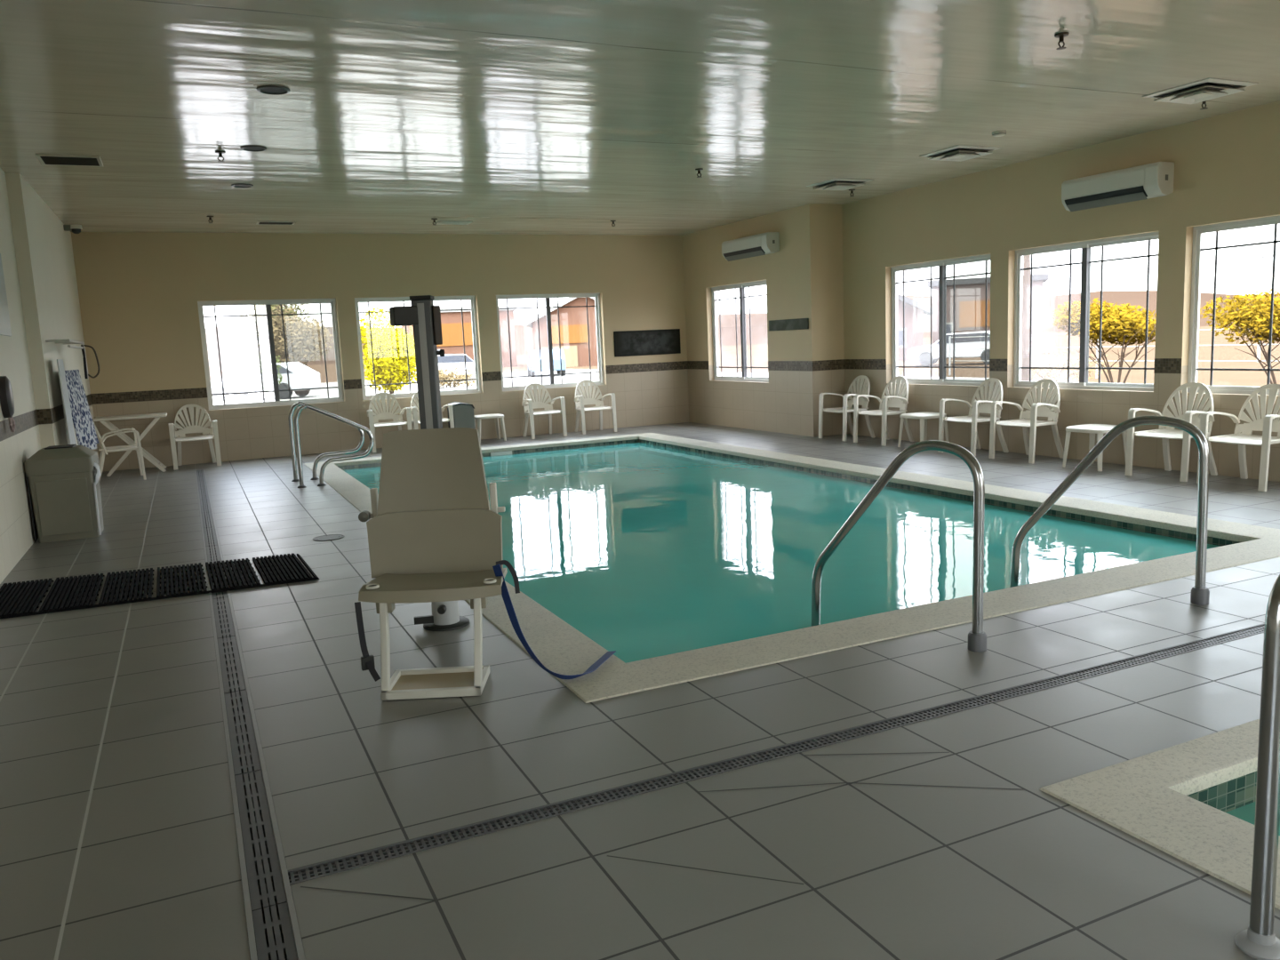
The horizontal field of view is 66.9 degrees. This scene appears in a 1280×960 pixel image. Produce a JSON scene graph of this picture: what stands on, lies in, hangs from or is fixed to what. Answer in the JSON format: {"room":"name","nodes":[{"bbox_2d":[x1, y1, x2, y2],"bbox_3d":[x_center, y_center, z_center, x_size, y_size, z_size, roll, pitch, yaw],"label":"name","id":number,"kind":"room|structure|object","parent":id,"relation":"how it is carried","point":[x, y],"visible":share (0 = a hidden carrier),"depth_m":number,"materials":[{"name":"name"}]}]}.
{"room":"indoor swimming pool","nodes":[
{"label":"indoor swimming pool","id":0,"kind":"room"},
{"bbox_2d":[0,168,41,583],"bbox_3d":[-2.934,-0.426,2.773,0.200,3.410,14.970,-6,9,-25],"label":"wall","id":1,"kind":"structure","parent":0,"point":[17,536],"depth_m":8.55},
{"bbox_2d":[0,253,11,335],"bbox_3d":[-5.391,-1.577,8.108,0.016,0.720,0.960,-6,9,-25],"label":"sign","id":2,"kind":"object","parent":1,"relation":"attached to","point":[5,330],"visible":1,"depth_m":8.38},
{"bbox_2d":[0,376,15,431],"bbox_3d":[-5.157,-0.616,7.903,0.075,0.462,0.200,-6,9,-25],"label":"wall fixture","id":3,"kind":"object","parent":1,"relation":"attached to","point":[6,396],"visible":1,"depth_m":7.84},
{"bbox_2d":[0,409,38,441],"bbox_3d":[-3.536,0.013,4.435,0.004,0.150,11.570,-6,9,-25],"label":"trim","id":4,"kind":"structure","parent":1,"relation":"attached to","point":[27,420],"depth_m":8.57,"materials":[{"name":"tile"}]},
{"bbox_2d":[4,172,99,462],"bbox_3d":[-7.072,-1.524,11.667,0.320,3.410,4.770,-6,9,-25],"label":"wall","id":5,"kind":"structure","parent":0,"point":[44,250],"depth_m":10.14,"materials":[{"name":"paint"}]},
{"bbox_2d":[36,408,52,424],"bbox_3d":[-5.936,-0.633,9.657,0.120,0.150,0.004,-6,9,-25],"label":"trim","id":6,"kind":"structure","parent":5,"relation":"attached to","point":[44,415],"depth_m":9.66,"materials":[{"name":"tile"}]},
{"bbox_2d":[50,393,92,423],"bbox_3d":[-6.896,-0.902,11.824,0.004,0.150,4.766,-6,9,-25],"label":"trim","id":7,"kind":"structure","parent":5,"relation":"attached to","point":[57,412],"depth_m":10.28,"materials":[{"name":"tile"}]},
{"bbox_2d":[45,338,99,378],"bbox_3d":[-6.233,-1.321,10.693,0.348,0.436,1.627,-6,9,-25],"label":"towel rack","id":8,"kind":"object","parent":5,"relation":"attached to","point":[67,340],"visible":1,"depth_m":11.31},
{"bbox_2d":[56,359,76,444],"bbox_3d":[-6.003,-0.791,10.141,0.058,0.940,0.504,-6,9,-25],"label":"hanging towel","id":9,"kind":"object","parent":8,"relation":"hanging from","point":[68,416],"visible":0.94,"depth_m":10.05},
{"bbox_2d":[64,369,98,449],"bbox_3d":[-6.317,-0.782,10.952,0.148,0.921,1.189,-6,9,-22],"label":"towel","id":10,"kind":"object","parent":8,"relation":"hanging from","point":[85,432],"visible":0.85,"depth_m":11.00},
{"bbox_2d":[63,224,82,233],"bbox_3d":[-7.515,-3.322,12.844,0.215,0.112,0.148,-6,9,-25],"label":"security camera","id":11,"kind":"object","parent":5,"relation":"attached to","point":[75,228],"visible":1,"depth_m":12.80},
{"bbox_2d":[71,232,688,471],"bbox_3d":[-3.633,-2.295,15.963,10.220,3.410,0.200,-6,9,-25],"label":"wall","id":12,"kind":"structure","parent":0,"point":[139,293],"depth_m":15.32,"materials":[{"name":"paint"}]},
{"bbox_2d":[90,387,207,404],"bbox_3d":[-7.219,-1.242,14.284,1.530,0.150,0.004,-6,9,-25],"label":"trim","id":13,"kind":"structure","parent":12,"relation":"attached to","point":[200,392],"depth_m":14.27,"materials":[{"name":"tile"}]},
{"bbox_2d":[197,298,343,409],"bbox_3d":[-5.709,-1.974,15.071,2.000,1.630,0.090,-6,9,-25],"label":"window","id":14,"kind":"structure","parent":12,"relation":"in","point":[268,302],"depth_m":15.04,"materials":[{"name":"white plastic"}]},
{"bbox_2d":[343,378,361,389],"bbox_3d":[-4.592,-1.532,15.489,0.280,0.150,0.004,-6,9,-25],"label":"trim","id":15,"kind":"structure","parent":12,"relation":"attached to","point":[348,384],"depth_m":15.49,"materials":[{"name":"tile"}]},
{"bbox_2d":[354,295,481,399],"bbox_3d":[-3.652,-2.201,16.015,1.990,1.630,0.090,-6,9,-25],"label":"window","id":16,"kind":"structure","parent":12,"relation":"in","point":[472,298],"depth_m":16.02,"materials":[{"name":"white plastic"}]},
{"bbox_2d":[481,371,501,381],"bbox_3d":[-2.517,-1.762,16.442,0.330,0.150,0.004,-6,9,-25],"label":"trim","id":17,"kind":"structure","parent":12,"relation":"attached to","point":[488,376],"depth_m":16.44,"materials":[{"name":"tile"}]},
{"bbox_2d":[496,292,604,391],"bbox_3d":[-1.577,-2.430,16.968,1.940,1.630,0.090,-6,9,-25],"label":"window","id":18,"kind":"structure","parent":12,"relation":"in","point":[596,295],"depth_m":16.98,"materials":[{"name":"white plastic"}]},
{"bbox_2d":[605,360,687,374],"bbox_3d":[0.131,-2.054,17.658,1.646,0.150,0.004,-6,9,-25],"label":"trim","id":19,"kind":"structure","parent":12,"relation":"attached to","point":[683,364],"depth_m":17.65,"materials":[{"name":"tile"}]},
{"bbox_2d":[613,328,680,356],"bbox_3d":[0.140,-2.495,17.597,1.330,0.450,0.020,-6,9,-25],"label":"wall plaque","id":20,"kind":"object","parent":12,"relation":"attached to","point":[627,343],"visible":1,"depth_m":17.58,"materials":[{"name":"stone"}]},
{"bbox_2d":[0,422,1279,959],"bbox_3d":[0.889,0.514,7.461,10.820,0.120,19.940,-6,9,-25],"label":"floor","id":21,"kind":"structure","parent":0,"point":[118,841],"depth_m":3.57,"materials":[{"name":"tile"}]},
{"bbox_2d":[24,444,103,543],"bbox_3d":[-5.226,0.102,8.860,0.561,0.832,0.504,-6,9,-23],"label":"waste bin","id":22,"kind":"object","parent":21,"relation":"on","point":[63,481],"visible":1,"depth_m":8.64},
{"bbox_2d":[93,422,146,479],"bbox_3d":[-7.032,-0.447,13.004,0.594,0.909,0.641,-7,9,-30],"label":"chair","id":23,"kind":"object","parent":21,"relation":"on","point":[137,446],"visible":0.78,"depth_m":12.88,"materials":[{"name":"white plastic"}]},
{"bbox_2d":[92,412,167,476],"bbox_3d":[-7.223,-0.507,13.829,0.920,0.824,0.600,-6,9,-25],"label":"folding table","id":24,"kind":"object","parent":21,"relation":"on","point":[104,420],"visible":0.94,"depth_m":13.66,"materials":[{"name":"white plastic"}]},
{"bbox_2d":[0,552,319,619],"bbox_3d":[-3.411,0.719,6.861,2.044,0.022,1.190,-6,9,-25],"label":"floor mat","id":25,"kind":"object","parent":21,"relation":"on","point":[18,599],"visible":1,"depth_m":6.74,"materials":[{"name":"black rubber"}]},
{"bbox_2d":[168,404,221,470],"bbox_3d":[-6.572,-0.652,14.282,0.641,0.909,0.594,-6,9,-25],"label":"chair","id":26,"kind":"object","parent":21,"relation":"on","point":[208,434],"visible":1,"depth_m":14.38,"materials":[{"name":"white plastic"}]},
{"bbox_2d":[194,469,305,959],"bbox_3d":[-2.394,0.896,5.600,0.130,0.063,18.300,-6,9,-25],"label":"drain","id":27,"kind":"object","parent":21,"relation":"in","point":[273,930],"visible":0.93,"depth_m":3.47,"materials":[{"name":"metal"}]},
{"bbox_2d":[288,401,364,481],"bbox_3d":[-3.946,-0.515,12.206,0.929,0.989,0.100,-6,9,-25],"label":"grab rail","id":28,"kind":"object","parent":21,"relation":"on","point":[299,404],"visible":0.88,"depth_m":12.08,"materials":[{"name":"silver metal"}]},
{"bbox_2d":[312,534,344,541],"bbox_3d":[-2.656,0.490,8.265,0.264,0.006,0.264,-6,9,-25],"label":"drain cover","id":29,"kind":"object","parent":21,"relation":"on","point":[331,537],"visible":1,"depth_m":8.26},
{"bbox_2d":[294,403,374,487],"bbox_3d":[-3.661,-0.441,11.603,0.929,0.989,0.100,-6,9,-25],"label":"grab rail","id":30,"kind":"object","parent":21,"relation":"on","point":[306,405],"visible":1,"depth_m":11.56,"materials":[{"name":"silver metal"}]},
{"bbox_2d":[367,392,411,453],"bbox_3d":[-4.015,-0.928,15.412,0.641,0.909,0.594,-6,9,-23],"label":"chair","id":31,"kind":"object","parent":21,"relation":"on","point":[373,420],"visible":0.94,"depth_m":15.54,"materials":[{"name":"white plastic"}]},
{"bbox_2d":[409,392,454,429],"bbox_3d":[-3.409,-0.995,15.690,0.641,0.909,0.594,-6,9,-26],"label":"chair","id":32,"kind":"object","parent":21,"relation":"on","point":[415,417],"visible":0.46,"depth_m":15.58,"materials":[{"name":"white plastic"}]},
{"bbox_2d":[447,402,475,429],"bbox_3d":[-2.917,-0.932,15.868,0.375,0.678,0.360,-6,9,-25],"label":"box","id":33,"kind":"object","parent":21,"relation":"on","point":[463,413],"visible":0.56,"depth_m":15.70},
{"bbox_2d":[448,402,474,408],"bbox_3d":[-2.925,-1.214,15.829,0.365,0.108,0.360,-6,9,-25],"label":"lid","id":34,"kind":"object","parent":33,"relation":"attached to","point":[455,405],"depth_m":15.68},
{"bbox_2d":[354,295,615,700],"bbox_3d":[-0.908,-0.022,4.855,1.220,1.839,1.420,-6,9,-25],"label":"lift","id":35,"kind":"object","parent":21,"relation":"on","point":[435,536],"visible":1,"depth_m":4.84,"materials":[{"name":"plastic"}]},
{"bbox_2d":[474,413,506,443],"bbox_3d":[-2.523,-0.865,16.129,0.490,0.438,0.490,-6,9,-22],"label":"side table","id":36,"kind":"object","parent":21,"relation":"on","point":[495,416],"visible":0.7,"depth_m":15.99,"materials":[{"name":"white plastic"}]},
{"bbox_2d":[522,383,567,439],"bbox_3d":[-1.672,-1.187,16.487,0.641,0.909,0.594,-7,9,-26],"label":"chair","id":37,"kind":"object","parent":21,"relation":"on","point":[528,410],"visible":1,"depth_m":16.59,"materials":[{"name":"white plastic"}]},
{"bbox_2d":[574,380,616,434],"bbox_3d":[-0.823,-1.280,16.878,0.641,0.909,0.594,-6,9,-23],"label":"chair","id":38,"kind":"object","parent":21,"relation":"on","point":[580,409],"visible":1,"depth_m":16.99,"materials":[{"name":"white plastic"}]},
{"bbox_2d":[300,752,1025,900],"bbox_3d":[0.170,1.126,3.007,2.264,0.001,0.715,-6,9,-25],"label":"trim","id":39,"kind":"structure","parent":21,"relation":"on","point":[924,752],"depth_m":2.94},
{"bbox_2d":[288,623,1264,885],"bbox_3d":[2.955,0.781,4.754,8.865,0.062,0.090,-6,9,-25],"label":"drain","id":40,"kind":"object","parent":21,"relation":"in","point":[361,859],"visible":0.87,"depth_m":3.53,"materials":[{"name":"metal"}]},
{"bbox_2d":[304,432,1279,703],"bbox_3d":[0.001,0.714,10.360,5.580,1.277,10.900,-6,9,-25],"label":"swimming pool","id":41,"kind":"object","parent":21,"relation":"in","point":[685,559],"visible":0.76,"depth_m":7.22,"materials":[{"name":"liquid"}]},
{"bbox_2d":[490,450,511,455],"bbox_3d":[-2.130,-0.397,14.903,0.340,0.075,0.019,-6,9,-25],"label":"skimmer mouth","id":42,"kind":"object","parent":41,"relation":"on","point":[508,452],"visible":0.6,"depth_m":14.89,"materials":[{"name":"white plastic"}]},
{"bbox_2d":[818,375,875,440],"bbox_3d":[3.034,-1.059,14.158,0.594,0.909,0.641,-6,9,-25],"label":"chair","id":43,"kind":"object","parent":21,"relation":"on","point":[847,408],"visible":0.91,"depth_m":14.19,"materials":[{"name":"white plastic"}]},
{"bbox_2d":[853,376,913,446],"bbox_3d":[3.387,-0.967,13.412,0.594,0.909,0.641,-7,9,-27],"label":"chair","id":44,"kind":"object","parent":21,"relation":"on","point":[902,399],"visible":1,"depth_m":13.44,"materials":[{"name":"white plastic"}]},
{"bbox_2d":[811,440,987,652],"bbox_3d":[1.310,0.501,5.056,0.090,1.456,1.115,-9,10,-37],"label":"pool handrail","id":45,"kind":"object","parent":21,"relation":"on","point":[977,637],"visible":0.97,"depth_m":4.66,"materials":[{"name":"silver metal"}]},
{"bbox_2d":[897,411,949,447],"bbox_3d":[3.727,-0.652,12.732,0.490,0.438,0.490,-6,9,-25],"label":"side table","id":46,"kind":"object","parent":21,"relation":"on","point":[923,417],"visible":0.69,"depth_m":12.61,"materials":[{"name":"white plastic"}]},
{"bbox_2d":[937,377,1008,456],"bbox_3d":[4.113,-0.781,11.898,0.594,0.909,0.641,-6,9,-22],"label":"chair","id":47,"kind":"object","parent":21,"relation":"on","point":[974,411],"visible":0.91,"depth_m":11.92,"materials":[{"name":"white plastic"}]},
{"bbox_2d":[988,378,1063,463],"bbox_3d":[4.479,-0.690,11.147,0.594,0.909,0.641,-7,9,-26],"label":"chair","id":48,"kind":"object","parent":21,"relation":"on","point":[1030,420],"visible":0.99,"depth_m":11.18,"materials":[{"name":"white plastic"}]},
{"bbox_2d":[1062,424,1127,471],"bbox_3d":[4.851,-0.352,10.307,0.490,0.438,0.490,-7,9,-27],"label":"side table","id":49,"kind":"object","parent":21,"relation":"on","point":[1100,429],"visible":0.7,"depth_m":10.22,"materials":[{"name":"white plastic"}]},
{"bbox_2d":[1009,415,1209,605],"bbox_3d":[2.678,0.353,5.616,0.090,1.469,1.131,-11,11,-44],"label":"pool handrail","id":50,"kind":"object","parent":21,"relation":"on","point":[1200,594],"visible":0.96,"depth_m":5.27,"materials":[{"name":"silver metal"}]},
{"bbox_2d":[1039,719,1279,909],"bbox_3d":[3.293,1.555,2.282,2.620,0.927,3.520,-6,9,-25],"label":"hot tub","id":51,"kind":"object","parent":21,"relation":"in","point":[1193,801],"visible":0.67,"depth_m":3.19,"materials":[{"name":"tile"}]},
{"bbox_2d":[1124,382,1217,481],"bbox_3d":[5.247,-0.486,9.498,0.594,0.909,0.641,-7,9,-27],"label":"chair","id":52,"kind":"object","parent":21,"relation":"on","point":[1168,433],"visible":0.73,"depth_m":9.56,"materials":[{"name":"white plastic"}]},
{"bbox_2d":[1196,384,1279,491],"bbox_3d":[5.579,-0.403,8.819,0.594,0.909,0.641,-6,9,-25],"label":"chair","id":53,"kind":"object","parent":21,"relation":"on","point":[1267,424],"visible":0.97,"depth_m":8.93,"materials":[{"name":"white plastic"}]},
{"bbox_2d":[1234,574,1279,959],"bbox_3d":[1.808,0.886,2.518,0.772,1.473,0.110,-7,9,-29],"label":"handrail","id":54,"kind":"object","parent":21,"relation":"on","point":[1260,941],"visible":1,"depth_m":2.32,"materials":[{"name":"silver metal"}]},
{"bbox_2d":[0,0,1279,235],"bbox_3d":[0.733,-3.016,6.953,11.020,0.200,20.140,-6,9,-25],"label":"ceiling","id":55,"kind":"structure","parent":0,"point":[396,116],"depth_m":7.51,"materials":[{"name":"paint"}]},
{"bbox_2d":[35,153,103,167],"bbox_3d":[-5.201,-2.917,8.846,0.500,0.016,0.460,-6,9,-25],"label":"ceiling vent","id":56,"kind":"object","parent":55,"relation":"in","point":[44,159],"visible":1,"depth_m":8.80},
{"bbox_2d":[231,183,253,187],"bbox_3d":[-4.328,-3.200,10.537,0.224,0.014,0.224,-6,9,-25],"label":"recessed light","id":57,"kind":"object","parent":55,"relation":"in","point":[238,185],"visible":1,"depth_m":10.51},
{"bbox_2d":[240,145,266,151],"bbox_3d":[-3.466,-2.972,8.691,0.224,0.014,0.224,-6,9,-25],"label":"recessed light","id":58,"kind":"object","parent":55,"relation":"in","point":[254,148],"visible":1,"depth_m":8.68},
{"bbox_2d":[256,85,289,95],"bbox_3d":[-2.578,-2.741,6.813,0.224,0.014,0.224,-6,9,-25],"label":"recessed light","id":59,"kind":"object","parent":55,"relation":"in","point":[275,90],"visible":1,"depth_m":6.80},
{"bbox_2d":[256,221,295,224],"bbox_3d":[-5.106,-3.603,13.581,0.500,0.016,0.300,-6,9,-25],"label":"ceiling vent","id":60,"kind":"object","parent":55,"relation":"in","point":[258,222],"visible":1,"depth_m":13.54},
{"bbox_2d":[434,221,472,224],"bbox_3d":[-2.774,-3.828,14.421,0.500,0.016,0.300,-6,9,-25],"label":"ceiling vent","id":61,"kind":"object","parent":55,"relation":"in","point":[438,222],"visible":0.94,"depth_m":14.39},
{"bbox_2d":[806,178,873,190],"bbox_3d":[2.524,-3.726,12.252,0.600,0.060,0.600,-6,9,-25],"label":"ceiling vent","id":62,"kind":"object","parent":55,"relation":"in","point":[834,184],"visible":1,"depth_m":12.16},
{"bbox_2d":[919,144,1001,161],"bbox_3d":[3.449,-3.506,10.435,0.600,0.060,0.600,-6,9,-25],"label":"ceiling vent","id":63,"kind":"object","parent":55,"relation":"in","point":[959,153],"visible":1,"depth_m":10.35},
{"bbox_2d":[992,130,1006,136],"bbox_3d":[3.504,-3.378,9.454,0.131,0.040,0.131,-6,9,-25],"label":"smoke detector","id":64,"kind":"object","parent":55,"relation":"attached to","point":[997,133],"visible":1,"depth_m":9.41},
{"bbox_2d":[1054,32,1069,49],"bbox_3d":[2.757,-2.869,6.336,0.090,0.093,0.090,-6,9,-25],"label":"sprinkler","id":65,"kind":"object","parent":55,"relation":"attached to","point":[1061,35],"visible":1,"depth_m":6.32,"materials":[{"name":"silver metal"}]},
{"bbox_2d":[1142,77,1258,103],"bbox_3d":[4.650,-3.216,8.056,0.600,0.060,0.600,-6,9,-25],"label":"ceiling vent","id":66,"kind":"object","parent":55,"relation":"in","point":[1204,90],"visible":1,"depth_m":7.99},
{"bbox_2d":[682,205,807,436],"bbox_3d":[1.753,-2.572,16.232,0.200,3.410,3.830,-6,9,-25],"label":"wall","id":67,"kind":"structure","parent":0,"point":[779,404],"depth_m":15.80,"materials":[{"name":"paint"}]},
{"bbox_2d":[687,360,709,369],"bbox_3d":[1.050,-2.091,17.634,0.004,0.150,0.820,-6,9,-25],"label":"trim","id":68,"kind":"structure","parent":67,"relation":"attached to","point":[691,364],"depth_m":17.61,"materials":[{"name":"tile"}]},
{"bbox_2d":[711,280,768,382],"bbox_3d":[1.747,-2.491,16.372,0.090,1.630,1.950,-6,9,-25],"label":"window","id":69,"kind":"structure","parent":67,"relation":"in","point":[742,308],"depth_m":16.46,"materials":[{"name":"white plastic"}]},
{"bbox_2d":[721,232,779,261],"bbox_3d":[1.746,-3.705,15.436,0.246,0.322,1.363,-6,9,-25],"label":"air conditioner","id":70,"kind":"object","parent":67,"relation":"attached to","point":[767,243],"visible":1,"depth_m":15.19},
{"bbox_2d":[768,318,808,330],"bbox_3d":[2.276,-2.385,14.871,0.020,0.165,1.060,-6,9,-25],"label":"wall plaque","id":71,"kind":"object","parent":67,"relation":"attached to","point":[798,324],"visible":1,"depth_m":14.83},
{"bbox_2d":[768,360,812,371],"bbox_3d":[2.310,-1.763,14.967,0.004,0.150,1.214,-6,9,-25],"label":"trim","id":72,"kind":"structure","parent":67,"relation":"attached to","point":[772,365],"depth_m":14.94,"materials":[{"name":"tile"}]},
{"bbox_2d":[803,203,844,437],"bbox_3d":[2.861,-2.381,14.564,0.780,3.410,0.150,-6,9,-25],"label":"wall","id":73,"kind":"structure","parent":0,"point":[822,223],"depth_m":14.42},
{"bbox_2d":[812,359,844,371],"bbox_3d":[2.831,-1.725,14.545,0.580,0.150,0.004,-6,9,-25],"label":"trim","id":74,"kind":"structure","parent":73,"relation":"attached to","point":[825,364],"depth_m":14.54,"materials":[{"name":"tile"}]},
{"bbox_2d":[841,100,1279,481],"bbox_3d":[6.501,-1.530,7.536,0.200,3.410,15.760,-6,9,-25],"label":"wall","id":75,"kind":"structure","parent":0,"point":[1227,166],"depth_m":10.89,"materials":[{"name":"paint"}]},
{"bbox_2d":[844,359,886,369],"bbox_3d":[3.298,-1.700,14.229,0.004,0.150,0.966,-6,9,-25],"label":"trim","id":76,"kind":"structure","parent":75,"relation":"attached to","point":[849,364],"depth_m":14.20,"materials":[{"name":"tile"}]},
{"bbox_2d":[890,254,990,385],"bbox_3d":[4.030,-2.091,12.893,0.090,1.630,1.970,-6,9,-25],"label":"window","id":77,"kind":"structure","parent":75,"relation":"in","point":[942,380],"depth_m":12.93,"materials":[{"name":"white plastic"}]},
{"bbox_2d":[989,359,1007,371],"bbox_3d":[4.401,-1.413,11.894,0.004,0.150,0.290,-6,9,-25],"label":"trim","id":78,"kind":"structure","parent":75,"relation":"attached to","point":[995,364],"depth_m":11.89,"materials":[{"name":"tile"}]},
{"bbox_2d":[1013,231,1159,391],"bbox_3d":[4.992,-1.841,10.858,0.090,1.630,1.980,-6,9,-25],"label":"window","id":79,"kind":"structure","parent":75,"relation":"in","point":[1086,246],"depth_m":10.88,"materials":[{"name":"white plastic"}]},
{"bbox_2d":[1061,161,1174,211],"bbox_3d":[4.931,-3.026,10.058,0.246,0.332,1.163,-6,9,-25],"label":"air conditioner","id":80,"kind":"object","parent":75,"relation":"attached to","point":[1155,180],"visible":1,"depth_m":9.89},
{"bbox_2d":[1153,358,1181,373],"bbox_3d":[5.367,-1.161,9.850,0.004,0.150,0.300,-6,9,-25],"label":"trim","id":81,"kind":"structure","parent":75,"relation":"attached to","point":[1162,365],"depth_m":9.85,"materials":[{"name":"tile"}]},
{"bbox_2d":[1187,215,1279,395],"bbox_3d":[5.960,-1.588,8.809,0.090,1.630,1.980,-6,9,-25],"label":"window","id":82,"kind":"structure","parent":75,"relation":"in","point":[1197,231],"depth_m":9.49,"materials":[{"name":"white plastic"}]},
{"label":"outside","id":83,"kind":"structure","parent":0,"visible":0},
{"bbox_2d":[209,325,1279,386],"bbox_3d":[36.043,-14.133,98.762,650.000,0.001,650.000,-6,9,-25],"label":"ground","id":84,"kind":"structure","parent":83,"point":[759,353],"depth_m":44.95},
{"bbox_2d":[401,305,517,367],"bbox_3d":[-15.395,-11.973,82.375,9.500,4.900,8.500,-4,8,-11],"label":"house","id":85,"kind":"structure","parent":84,"relation":"on","point":[451,321],"depth_m":78.47,"materials":[{"name":"paint"}]},
{"bbox_2d":[524,296,598,367],"bbox_3d":[-4.237,-11.519,74.106,8.500,5.380,8.900,-3,8,-3],"label":"house","id":86,"kind":"structure","parent":84,"relation":"on","point":[572,321],"depth_m":70.10,"materials":[{"name":"paint"}]},
{"bbox_2d":[897,293,933,360],"bbox_3d":[12.523,-8.979,54.626,7.500,4.440,6.900,0,8,15],"label":"house","id":87,"kind":"structure","parent":84,"relation":"on","point":[915,310],"depth_m":51.18,"materials":[{"name":"pink paint"}]},
{"bbox_2d":[907,330,990,366],"bbox_3d":[14.065,-5.806,42.654,4.225,1.400,1.800,1,9,25],"label":"parked car","id":88,"kind":"object","parent":84,"relation":"on","point":[923,354],"visible":0.62,"depth_m":41.82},
{"bbox_2d":[927,273,1048,354],"bbox_3d":[19.391,-9.091,54.135,6.100,4.200,4.500,0,9,20],"label":"house","id":89,"kind":"structure","parent":84,"relation":"on","point":[970,293],"depth_m":52.36,"materials":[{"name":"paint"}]},
{"bbox_2d":[1021,255,1030,381],"bbox_3d":[6.579,-3.518,16.528,1.568,5.014,1.929,5,11,43],"label":"post","id":90,"kind":"object","parent":84,"relation":"on","point":[1026,292],"visible":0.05,"depth_m":16.74,"materials":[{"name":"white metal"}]},
{"bbox_2d":[1031,347,1119,382],"bbox_3d":[10.289,-2.772,23.995,2.603,1.104,2.502,-6,9,-25],"label":"dry shrub","id":91,"kind":"object","parent":84,"relation":"on","point":[1039,363],"visible":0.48,"depth_m":23.68,"materials":[{"name":"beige plant"}]},
{"bbox_2d":[1050,297,1156,383],"bbox_3d":[9.571,-2.647,19.631,2.220,2.161,1.911,-7,9,-29],"label":"tree","id":92,"kind":"object","parent":84,"relation":"on","point":[1118,326],"visible":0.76,"depth_m":19.27,"materials":[{"name":"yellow plant"}]},
{"bbox_2d":[948,328,1279,378],"bbox_3d":[15.801,-2.961,22.684,0.053,1.350,24.060,-6,9,-25],"label":"wire fence","id":93,"kind":"object","parent":84,"relation":"on","point":[950,337],"visible":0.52,"depth_m":28.13,"materials":[{"name":"metal"}]},
{"bbox_2d":[1200,288,1279,383],"bbox_3d":[11.699,-2.481,17.927,2.450,2.134,2.345,-6,9,-25],"label":"tree","id":94,"kind":"object","parent":84,"relation":"on","point":[1255,318],"visible":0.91,"depth_m":17.65,"materials":[{"name":"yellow plant"}]},
{"bbox_2d":[1252,254,1272,360],"bbox_3d":[21.337,-5.896,33.286,1.000,3.650,0.120,-6,9,-25],"label":"street lamp","id":95,"kind":"object","parent":84,"relation":"on","point":[1262,256],"visible":0.65,"depth_m":33.09,"materials":[{"name":"metal"}]},
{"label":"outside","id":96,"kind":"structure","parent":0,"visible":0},
{"bbox_2d":[205,290,1279,369],"bbox_3d":[99.777,-23.954,117.707,336.992,10.447,487.702,-6,9,-25],"label":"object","id":97,"kind":"object","parent":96,"point":[232,348],"visible":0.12,"depth_m":193.28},
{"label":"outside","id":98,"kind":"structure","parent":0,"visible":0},
{"bbox_2d":[212,368,1041,405],"bbox_3d":[-24.822,-1.983,33.119,63.000,0.040,38.960,-6,9,-25],"label":"parking lot","id":99,"kind":"structure","parent":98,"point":[322,393],"depth_m":42.98,"materials":[{"name":"asphalt"}]},
{"bbox_2d":[230,349,282,401],"bbox_3d":[-13.973,-3.759,35.284,1.775,1.958,1.488,-6,9,-25],"label":"shrub","id":100,"kind":"object","parent":99,"relation":"on","point":[252,368],"visible":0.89,"depth_m":35.08,"materials":[{"name":"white plant"}]},
{"bbox_2d":[210,361,320,401],"bbox_3d":[-15.091,-3.927,38.566,4.225,1.400,1.800,-2,8,5],"label":"parked car","id":101,"kind":"object","parent":99,"relation":"on","point":[300,376],"visible":0.68,"depth_m":37.80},
{"bbox_2d":[236,304,311,363],"bbox_3d":[-19.512,-7.625,51.697,2.723,5.401,4.128,0,9,18],"label":"tree","id":102,"kind":"object","parent":99,"relation":"on","point":[261,309],"visible":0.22,"depth_m":50.62,"materials":[{"name":"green plant"}]},
{"bbox_2d":[257,304,333,366],"bbox_3d":[-16.693,-6.502,47.196,3.545,4.244,3.502,-6,9,-25],"label":"tree","id":103,"kind":"object","parent":99,"relation":"on","point":[297,342],"visible":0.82,"depth_m":46.71,"materials":[{"name":"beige plant"}]},
{"bbox_2d":[360,306,416,393],"bbox_3d":[-8.923,-4.565,34.679,2.358,3.290,2.648,-6,9,-25],"label":"tree","id":104,"kind":"object","parent":99,"relation":"on","point":[390,356],"visible":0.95,"depth_m":34.08,"materials":[{"name":"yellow plant"}]},
{"bbox_2d":[413,353,475,377],"bbox_3d":[-9.771,-5.774,49.757,1.800,1.400,4.225,6,12,45],"label":"parked car","id":105,"kind":"object","parent":99,"relation":"on","point":[454,361],"visible":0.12,"depth_m":48.96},
{"bbox_2d":[414,367,475,387],"bbox_3d":[-8.104,-4.347,41.292,2.717,1.014,2.295,-2,8,6],"label":"dry shrub","id":106,"kind":"object","parent":99,"relation":"on","point":[444,377],"visible":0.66,"depth_m":41.17,"materials":[{"name":"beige plant"}]},
{"bbox_2d":[527,348,565,375],"bbox_3d":[-5.064,-6.293,51.914,1.800,1.400,4.225,-4,8,-10],"label":"parked car","id":107,"kind":"object","parent":99,"relation":"on","point":[533,364],"visible":0.84,"depth_m":50.02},
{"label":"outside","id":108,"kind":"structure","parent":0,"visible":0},
{"bbox_2d":[366,379,476,390],"bbox_3d":[-0.724,-2.208,27.208,2.000,0.060,70.000,-6,9,-25],"label":"side walk","id":109,"kind":"structure","parent":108,"point":[460,387],"depth_m":41.23,"materials":[{"name":"concrete"}]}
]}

